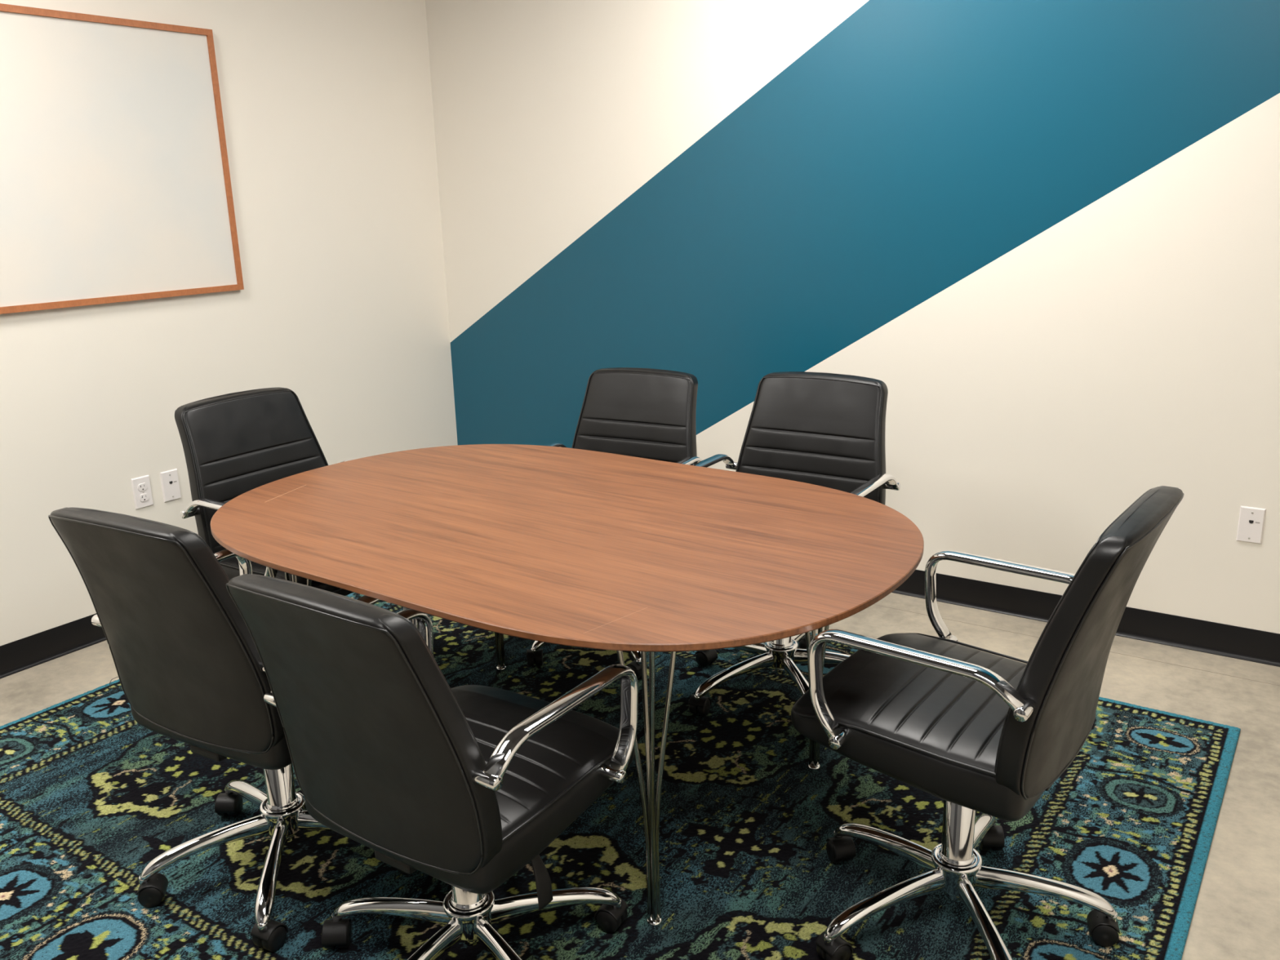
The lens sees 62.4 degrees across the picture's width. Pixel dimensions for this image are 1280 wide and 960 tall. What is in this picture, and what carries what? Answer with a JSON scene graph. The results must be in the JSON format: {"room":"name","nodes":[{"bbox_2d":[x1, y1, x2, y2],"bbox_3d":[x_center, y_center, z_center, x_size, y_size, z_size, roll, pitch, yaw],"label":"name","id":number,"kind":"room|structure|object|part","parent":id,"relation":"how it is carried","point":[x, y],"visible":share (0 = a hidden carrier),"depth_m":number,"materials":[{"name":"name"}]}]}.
{"room":"meeting room","nodes":[
{"label":"meeting room","id":0,"kind":"room"},
{"bbox_2d":[0,0,457,645],"bbox_3d":[-2.335,-0.621,2.940,0.120,2.740,4.900,9,18,33],"label":"wall","id":1,"kind":"structure","parent":0,"point":[327,109],"depth_m":4.10,"materials":[{"name":"beige paint"}]},
{"bbox_2d":[0,613,106,679],"bbox_3d":[-2.245,0.659,3.247,0.013,0.104,4.900,9,18,33],"label":"baseboard","id":2,"kind":"structure","parent":1,"relation":"attached to","point":[25,653],"depth_m":3.59,"materials":[{"name":"black plastic"}]},
{"bbox_2d":[0,3,244,314],"bbox_3d":[-1.869,-1.029,3.420,0.020,0.919,1.220,9,18,33],"label":"whiteboard","id":3,"kind":"object","parent":1,"relation":"attached to","point":[115,181],"visible":1,"depth_m":3.54,"materials":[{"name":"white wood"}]},
{"bbox_2d":[130,475,153,509],"bbox_3d":[-1.789,0.044,3.801,0.010,0.114,0.070,9,18,33],"label":"power outlet","id":4,"kind":"object","parent":1,"relation":"attached to","point":[141,488],"visible":1,"depth_m":3.80,"materials":[{"name":"white plastic"}]},
{"bbox_2d":[137,482,146,491],"bbox_3d":[-1.787,0.026,3.795,0.003,0.028,0.034,9,18,33],"label":"receptacle","id":5,"kind":"object","parent":4,"relation":"attached to","point":[142,486],"depth_m":3.79,"materials":[{"name":"white plastic"}]},
{"bbox_2d":[139,493,148,502],"bbox_3d":[-1.786,0.063,3.805,0.003,0.028,0.034,9,18,33],"label":"receptacle","id":6,"kind":"object","parent":4,"relation":"attached to","point":[144,497],"depth_m":3.80,"materials":[{"name":"white plastic"}]},
{"bbox_2d":[160,468,181,502],"bbox_3d":[-1.728,0.021,3.891,0.009,0.114,0.070,9,18,33],"label":"data jack","id":7,"kind":"object","parent":1,"relation":"attached to","point":[169,479],"visible":1,"depth_m":3.89,"materials":[{"name":"white plastic"}]},
{"bbox_2d":[0,592,1279,959],"bbox_3d":[-0.282,1.055,1.979,4.990,0.100,5.140,9,18,33],"label":"floor","id":8,"kind":"structure","parent":0,"point":[1236,916],"depth_m":3.14,"materials":[{"name":"concrete"}]},
{"bbox_2d":[0,591,1240,959],"bbox_3d":[-0.282,0.778,2.789,3.050,0.011,2.440,9,18,33],"label":"area rug","id":9,"kind":"object","parent":8,"relation":"on","point":[90,794],"visible":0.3,"depth_m":2.46,"materials":[{"name":"carpet"}]},
{"bbox_2d":[48,506,418,951],"bbox_3d":[-0.834,0.438,2.323,0.612,0.914,0.640,8,18,32],"label":"office chair","id":10,"kind":"object","parent":9,"relation":"on","point":[190,670],"visible":0.7,"depth_m":2.07,"materials":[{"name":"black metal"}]},
{"bbox_3d":[-1.076,0.866,2.292,0.021,0.018,0.021,-5,15,-12],"label":"stem","id":11,"kind":"part","parent":10,"relation":"part of","materials":[{"name":"silver metal"}]},
{"bbox_2d":[136,872,168,897],"bbox_3d":[-1.063,0.889,2.302,0.055,0.043,0.049,-5,15,-12],"label":"hood","id":12,"kind":"object","parent":10,"relation":"attached to","point":[156,885],"depth_m":2.28,"materials":[{"name":"black plastic"}]},
{"bbox_3d":[-0.938,0.297,2.073,0.485,0.506,0.181,7,17,29],"label":"backrest","id":13,"kind":"part","parent":10,"relation":"part of","materials":[{"name":"black leather"}]},
{"bbox_3d":[-0.959,0.812,2.337,0.282,0.082,0.038,-9,17,-24],"label":"leg","id":14,"kind":"part","parent":10,"relation":"part of","materials":[{"name":"silver metal"}]},
{"bbox_3d":[-0.797,0.445,2.359,0.472,0.130,0.461,7,17,29],"label":"seat","id":15,"kind":"part","parent":10,"relation":"part of","materials":[{"name":"black leather"}]},
{"bbox_2d":[214,792,240,813],"bbox_3d":[-1.020,0.801,2.622,0.049,0.043,0.055,-1,15,4],"label":"hood","id":16,"kind":"object","parent":10,"relation":"attached to","point":[225,802],"depth_m":2.60,"materials":[{"name":"black plastic"}]},
{"bbox_3d":[-1.048,0.304,2.418,0.036,0.217,0.394,7,17,29],"label":"armrest","id":17,"kind":"part","parent":10,"relation":"part of","materials":[{"name":"silver metal"}]},
{"bbox_3d":[-0.927,0.759,2.530,0.282,0.082,0.038,13,21,42],"label":"leg","id":18,"kind":"part","parent":10,"relation":"part of","materials":[{"name":"silver metal"}]},
{"bbox_3d":[-0.762,0.900,2.135,0.021,0.018,0.021,6,17,27],"label":"stem","id":19,"kind":"part","parent":10,"relation":"part of","materials":[{"name":"silver metal"}]},
{"bbox_2d":[249,918,288,942],"bbox_3d":[-0.755,0.921,2.153,0.049,0.043,0.055,6,17,27],"label":"hood","id":20,"kind":"object","parent":10,"relation":"attached to","point":[270,930],"depth_m":2.14,"materials":[{"name":"black plastic"}]},
{"bbox_3d":[-0.786,0.831,2.250,0.038,0.082,0.282,-4,15,-9],"label":"leg","id":21,"kind":"part","parent":10,"relation":"part of","materials":[{"name":"silver metal"}]},
{"bbox_3d":[-0.643,0.790,2.385,0.282,0.082,0.038,1,15,9],"label":"leg","id":22,"kind":"part","parent":10,"relation":"part of","materials":[{"name":"silver metal"}]},
{"bbox_3d":[-0.593,0.361,2.164,0.036,0.217,0.394,7,17,29],"label":"armrest","id":23,"kind":"part","parent":10,"relation":"part of","materials":[{"name":"silver metal"}]},
{"bbox_2d":[174,386,355,595],"bbox_3d":[-0.976,0.209,3.188,0.633,0.912,0.609,9,18,34],"label":"office chair","id":24,"kind":"object","parent":9,"relation":"on","point":[234,444],"visible":0.37,"depth_m":3.15,"materials":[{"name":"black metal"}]},
{"bbox_3d":[-1.135,0.170,2.929,0.394,0.217,0.036,9,18,34],"label":"armrest","id":25,"kind":"part","parent":24,"relation":"part of","materials":[{"name":"silver metal"}]},
{"bbox_3d":[-1.178,-0.010,3.240,0.181,0.506,0.485,9,18,34],"label":"backrest","id":26,"kind":"part","parent":24,"relation":"part of","materials":[{"name":"black leather"}]},
{"bbox_3d":[-0.948,0.238,3.146,0.461,0.130,0.472,9,18,34],"label":"seat","id":27,"kind":"part","parent":24,"relation":"part of","materials":[{"name":"black leather"}]},
{"bbox_3d":[-0.837,0.050,3.344,0.394,0.217,0.036,9,18,34],"label":"armrest","id":28,"kind":"part","parent":24,"relation":"part of","materials":[{"name":"silver metal"}]},
{"bbox_2d":[226,573,638,959],"bbox_3d":[-0.354,0.539,1.953,0.626,0.887,0.601,9,18,33],"label":"office chair","id":29,"kind":"object","parent":9,"relation":"on","point":[464,787],"visible":1,"depth_m":1.76,"materials":[{"name":"black leather"}]},
{"bbox_2d":[321,918,351,946],"bbox_3d":[-0.617,0.919,2.148,0.049,0.043,0.055,-2,15,-3],"label":"hood","id":30,"kind":"object","parent":29,"relation":"attached to","point":[335,931],"depth_m":2.13,"materials":[{"name":"black plastic"}]},
{"bbox_3d":[-0.618,0.890,2.154,0.021,0.018,0.021,-2,15,-3],"label":"stem","id":31,"kind":"part","parent":29,"relation":"part of","materials":[{"name":"silver metal"}]},
{"bbox_3d":[-0.557,0.407,2.094,0.036,0.217,0.394,9,18,33],"label":"armrest","id":32,"kind":"part","parent":29,"relation":"part of","materials":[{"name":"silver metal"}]},
{"bbox_3d":[-0.474,0.402,1.742,0.485,0.506,0.181,9,18,33],"label":"backrest","id":33,"kind":"part","parent":29,"relation":"part of","materials":[{"name":"black leather"}]},
{"bbox_3d":[-0.493,0.861,2.107,0.282,0.082,0.038,3,16,17],"label":"leg","id":34,"kind":"part","parent":29,"relation":"part of","materials":[{"name":"silver metal"}]},
{"bbox_3d":[-0.423,0.908,1.928,0.038,0.082,0.282,9,18,34],"label":"leg","id":35,"kind":"part","parent":29,"relation":"part of","materials":[{"name":"silver metal"}]},
{"bbox_3d":[-0.314,0.553,2.017,0.472,0.130,0.461,9,18,33],"label":"seat","id":36,"kind":"part","parent":29,"relation":"part of","materials":[{"name":"black leather"}]},
{"bbox_3d":[-0.228,0.901,1.934,0.038,0.082,0.282,-13,19,-37],"label":"leg","id":37,"kind":"part","parent":29,"relation":"part of","materials":[{"name":"silver metal"}]},
{"bbox_3d":[-0.229,0.708,1.937,0.147,0.107,0.042,9,18,33],"label":"height lever","id":38,"kind":"part","parent":29,"relation":"part of","materials":[{"name":"black plastic"}]},
{"bbox_3d":[-0.172,0.849,2.119,0.282,0.082,0.038,-7,16,-19],"label":"leg","id":39,"kind":"part","parent":29,"relation":"part of","materials":[{"name":"silver metal"}]},
{"bbox_3d":[-0.124,0.473,1.806,0.036,0.217,0.394,9,18,33],"label":"armrest","id":40,"kind":"part","parent":29,"relation":"part of","materials":[{"name":"silver metal"}]},
{"bbox_2d":[594,897,628,921],"bbox_3d":[-0.059,0.894,2.185,0.055,0.043,0.049,6,17,27],"label":"hood","id":41,"kind":"object","parent":29,"relation":"attached to","point":[617,912],"depth_m":2.17,"materials":[{"name":"black plastic"}]},
{"bbox_3d":[-0.048,0.870,2.172,0.021,0.018,0.021,6,17,27],"label":"stem","id":42,"kind":"part","parent":29,"relation":"part of","materials":[{"name":"silver metal"}]},
{"bbox_2d":[210,444,924,927],"bbox_3d":[-0.218,0.426,2.713,1.816,0.704,1.186,9,18,35],"label":"conference table","id":43,"kind":"object","parent":9,"relation":"on","point":[572,547],"visible":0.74,"depth_m":2.39,"materials":[{"name":"brown wood"}]},
{"bbox_3d":[-0.884,0.441,2.745,0.098,0.677,0.099,9,18,35],"label":"leg","id":44,"kind":"part","parent":43,"relation":"part of","materials":[{"name":"silver metal"}]},
{"bbox_3d":[-0.457,0.275,3.318,0.098,0.677,0.099,9,18,35],"label":"leg","id":45,"kind":"part","parent":43,"relation":"part of","materials":[{"name":"silver metal"}]},
{"bbox_3d":[0.021,0.588,2.112,0.098,0.677,0.099,9,18,35],"label":"leg","id":46,"kind":"part","parent":43,"relation":"part of","materials":[{"name":"silver metal"}]},
{"bbox_3d":[0.449,0.421,2.685,0.098,0.677,0.099,9,18,35],"label":"leg","id":47,"kind":"part","parent":43,"relation":"part of","materials":[{"name":"silver metal"}]},
{"bbox_2d":[526,367,709,679],"bbox_3d":[-0.109,0.117,3.487,0.612,0.890,0.612,5,17,24],"label":"office chair","id":48,"kind":"object","parent":9,"relation":"on","point":[646,413],"visible":0.34,"depth_m":3.55,"materials":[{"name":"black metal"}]},
{"bbox_3d":[-0.340,0.547,3.396,0.021,0.018,0.021,-2,15,-1],"label":"stem","id":49,"kind":"part","parent":48,"relation":"part of","materials":[{"name":"silver metal"}]},
{"bbox_2d":[526,648,542,664],"bbox_3d":[-0.340,0.569,3.415,0.049,0.043,0.055,-2,15,-1],"label":"hood","id":50,"kind":"object","parent":48,"relation":"attached to","point":[534,656],"depth_m":3.39,"materials":[{"name":"black plastic"}]},
{"bbox_3d":[-0.235,0.489,3.460,0.282,0.082,0.038,-12,18,-34],"label":"leg","id":51,"kind":"part","parent":48,"relation":"part of","materials":[{"name":"silver metal"}]},
{"bbox_3d":[-0.345,0.001,3.562,0.036,0.217,0.394,7,17,28],"label":"armrest","id":52,"kind":"part","parent":48,"relation":"part of","materials":[{"name":"silver metal"}]},
{"bbox_3d":[-0.007,-0.119,3.611,0.485,0.506,0.181,7,17,28],"label":"backrest","id":53,"kind":"part","parent":48,"relation":"part of","materials":[{"name":"black leather"}]},
{"bbox_3d":[-0.045,0.498,3.405,0.038,0.082,0.282,-6,16,-17],"label":"leg","id":54,"kind":"part","parent":48,"relation":"part of","materials":[{"name":"silver metal"}]},
{"bbox_2d":[626,660,647,671],"bbox_3d":[-0.012,0.589,3.309,0.055,0.043,0.049,11,19,38],"label":"hood","id":55,"kind":"object","parent":48,"relation":"attached to","point":[635,665],"depth_m":3.29,"materials":[{"name":"black plastic"}]},
{"bbox_3d":[-0.003,0.566,3.294,0.021,0.018,0.021,11,19,38],"label":"stem","id":56,"kind":"part","parent":48,"relation":"part of","materials":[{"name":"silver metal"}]},
{"bbox_3d":[0.116,0.054,3.318,0.036,0.217,0.394,7,17,28],"label":"armrest","id":57,"kind":"part","parent":48,"relation":"part of","materials":[{"name":"silver metal"}]},
{"bbox_2d":[688,371,900,715],"bbox_3d":[0.421,0.185,3.112,0.626,0.925,0.618,8,18,31],"label":"office chair","id":58,"kind":"object","parent":9,"relation":"on","point":[820,428],"visible":0.37,"depth_m":3.15,"materials":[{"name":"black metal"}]},
{"bbox_3d":[0.167,0.627,3.050,0.021,0.018,0.021,6,17,27],"label":"stem","id":59,"kind":"part","parent":58,"relation":"part of","materials":[{"name":"silver metal"}]},
{"bbox_2d":[688,694,711,712],"bbox_3d":[0.174,0.649,3.067,0.049,0.043,0.055,6,17,27],"label":"hood","id":60,"kind":"object","parent":58,"relation":"attached to","point":[697,703],"depth_m":3.05,"materials":[{"name":"black plastic"}]},
{"bbox_2d":[695,648,717,662],"bbox_3d":[0.213,0.561,3.386,0.055,0.043,0.049,13,21,43],"label":"hood","id":61,"kind":"object","parent":58,"relation":"attached to","point":[705,655],"depth_m":3.37,"materials":[{"name":"black plastic"}]},
{"bbox_3d":[0.190,0.050,3.193,0.036,0.217,0.394,8,18,31],"label":"armrest","id":62,"kind":"part","parent":58,"relation":"part of","materials":[{"name":"silver metal"}]},
{"bbox_3d":[0.279,0.571,3.105,0.282,0.082,0.038,-10,18,-30],"label":"leg","id":63,"kind":"part","parent":58,"relation":"part of","materials":[{"name":"silver metal"}]},
{"bbox_3d":[0.301,0.519,3.295,0.282,0.082,0.038,11,20,39],"label":"leg","id":64,"kind":"part","parent":58,"relation":"part of","materials":[{"name":"silver metal"}]},
{"bbox_3d":[0.459,0.588,3.024,0.038,0.082,0.282,-5,16,-13],"label":"leg","id":65,"kind":"part","parent":58,"relation":"part of","materials":[{"name":"silver metal"}]},
{"bbox_3d":[0.492,0.503,3.333,0.038,0.082,0.282,6,17,24],"label":"leg","id":66,"kind":"part","parent":58,"relation":"part of","materials":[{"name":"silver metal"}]},
{"bbox_3d":[0.533,-0.064,3.220,0.485,0.506,0.181,8,18,31],"label":"backrest","id":67,"kind":"part","parent":58,"relation":"part of","materials":[{"name":"black leather"}]},
{"bbox_3d":[0.593,0.546,3.166,0.282,0.082,0.038,0,15,6],"label":"leg","id":68,"kind":"part","parent":58,"relation":"part of","materials":[{"name":"silver metal"}]},
{"bbox_3d":[0.633,0.112,2.920,0.036,0.217,0.394,8,18,31],"label":"armrest","id":69,"kind":"part","parent":58,"relation":"part of","materials":[{"name":"silver metal"}]},
{"bbox_2d":[791,485,1184,959],"bbox_3d":[0.647,0.452,2.073,0.646,0.941,0.610,10,19,37],"label":"office chair","id":70,"kind":"object","parent":9,"relation":"on","point":[972,730],"visible":1,"depth_m":1.92,"materials":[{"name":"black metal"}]},
{"bbox_3d":[0.368,0.891,2.054,0.021,0.018,0.021,-11,18,-30],"label":"stem","id":71,"kind":"part","parent":70,"relation":"part of","materials":[{"name":"silver metal"}]},
{"bbox_2d":[815,930,853,957],"bbox_3d":[0.380,0.913,2.067,0.055,0.043,0.049,-11,18,-30],"label":"hood","id":72,"kind":"object","parent":70,"relation":"attached to","point":[828,946],"depth_m":2.05,"materials":[{"name":"black plastic"}]},
{"bbox_3d":[0.448,0.799,2.385,0.021,0.018,0.021,-6,16,-15],"label":"stem","id":73,"kind":"part","parent":70,"relation":"part of","materials":[{"name":"silver metal"}]},
{"bbox_2d":[825,835,856,860],"bbox_3d":[0.452,0.827,2.380,0.049,0.043,0.055,-6,16,-15],"label":"hood","id":74,"kind":"object","parent":70,"relation":"attached to","point":[838,847],"depth_m":2.36,"materials":[{"name":"black plastic"}]},
{"bbox_3d":[0.534,0.787,2.280,0.038,0.082,0.282,-15,20,-40],"label":"leg","id":75,"kind":"part","parent":70,"relation":"part of","materials":[{"name":"silver metal"}]},
{"bbox_3d":[0.489,0.839,2.091,0.282,0.082,0.038,-7,16,-20],"label":"leg","id":76,"kind":"part","parent":70,"relation":"part of","materials":[{"name":"silver metal"}]},
{"bbox_3d":[0.468,0.395,1.828,0.394,0.217,0.036,10,19,37],"label":"armrest","id":77,"kind":"part","parent":70,"relation":"part of","materials":[{"name":"silver metal"}]},
{"bbox_3d":[0.599,0.454,2.085,0.461,0.130,0.472,10,19,37],"label":"seat","id":78,"kind":"part","parent":70,"relation":"part of","materials":[{"name":"black leather"}]},
{"bbox_3d":[0.656,0.861,1.993,0.038,0.082,0.282,-3,15,-6],"label":"leg","id":79,"kind":"part","parent":70,"relation":"part of","materials":[{"name":"silver metal"}]},
{"bbox_3d":[0.732,0.778,2.293,0.038,0.082,0.282,7,17,29],"label":"leg","id":80,"kind":"part","parent":70,"relation":"part of","materials":[{"name":"silver metal"}]},
{"bbox_2d":[982,825,1004,847],"bbox_3d":[0.799,0.811,2.406,0.049,0.043,0.055,0,15,5],"label":"hood","id":81,"kind":"object","parent":70,"relation":"attached to","point":[994,837],"depth_m":2.38,"materials":[{"name":"black plastic"}]},
{"bbox_3d":[0.789,0.279,2.226,0.394,0.217,0.036,10,19,37],"label":"armrest","id":82,"kind":"part","parent":70,"relation":"part of","materials":[{"name":"silver metal"}]},
{"bbox_3d":[0.808,0.824,2.117,0.282,0.082,0.038,2,16,13],"label":"leg","id":83,"kind":"part","parent":70,"relation":"part of","materials":[{"name":"silver metal"}]},
{"bbox_3d":[0.809,0.279,1.864,0.181,0.506,0.485,10,19,37],"label":"backrest","id":84,"kind":"part","parent":70,"relation":"part of","materials":[{"name":"black leather"}]},
{"bbox_2d":[1086,909,1119,935],"bbox_3d":[0.924,0.888,2.107,0.055,0.043,0.049,3,16,15],"label":"hood","id":85,"kind":"object","parent":70,"relation":"attached to","point":[1099,923],"depth_m":2.09,"materials":[{"name":"black plastic"}]},
{"bbox_3d":[0.936,0.864,2.097,0.021,0.018,0.021,3,16,15],"label":"stem","id":86,"kind":"part","parent":70,"relation":"part of","materials":[{"name":"silver metal"}]},
{"bbox_2d":[425,0,1279,633],"bbox_3d":[1.087,-0.893,3.606,4.990,2.740,0.120,9,18,33],"label":"wall","id":87,"kind":"structure","parent":0,"point":[1049,229],"depth_m":3.65,"materials":[{"name":"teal paint"}]},
{"bbox_2d":[891,569,1279,666],"bbox_3d":[1.085,0.394,3.897,4.750,0.104,0.013,9,18,33],"label":"baseboard","id":88,"kind":"structure","parent":87,"relation":"attached to","point":[1251,645],"depth_m":3.52,"materials":[{"name":"black plastic"}]},
{"bbox_2d":[1235,506,1266,543],"bbox_3d":[1.887,0.140,3.262,0.070,0.114,0.009,9,18,33],"label":"data jack","id":89,"kind":"object","parent":87,"relation":"attached to","point":[1251,519],"visible":1,"depth_m":3.26,"materials":[{"name":"white plastic"}]}
]}

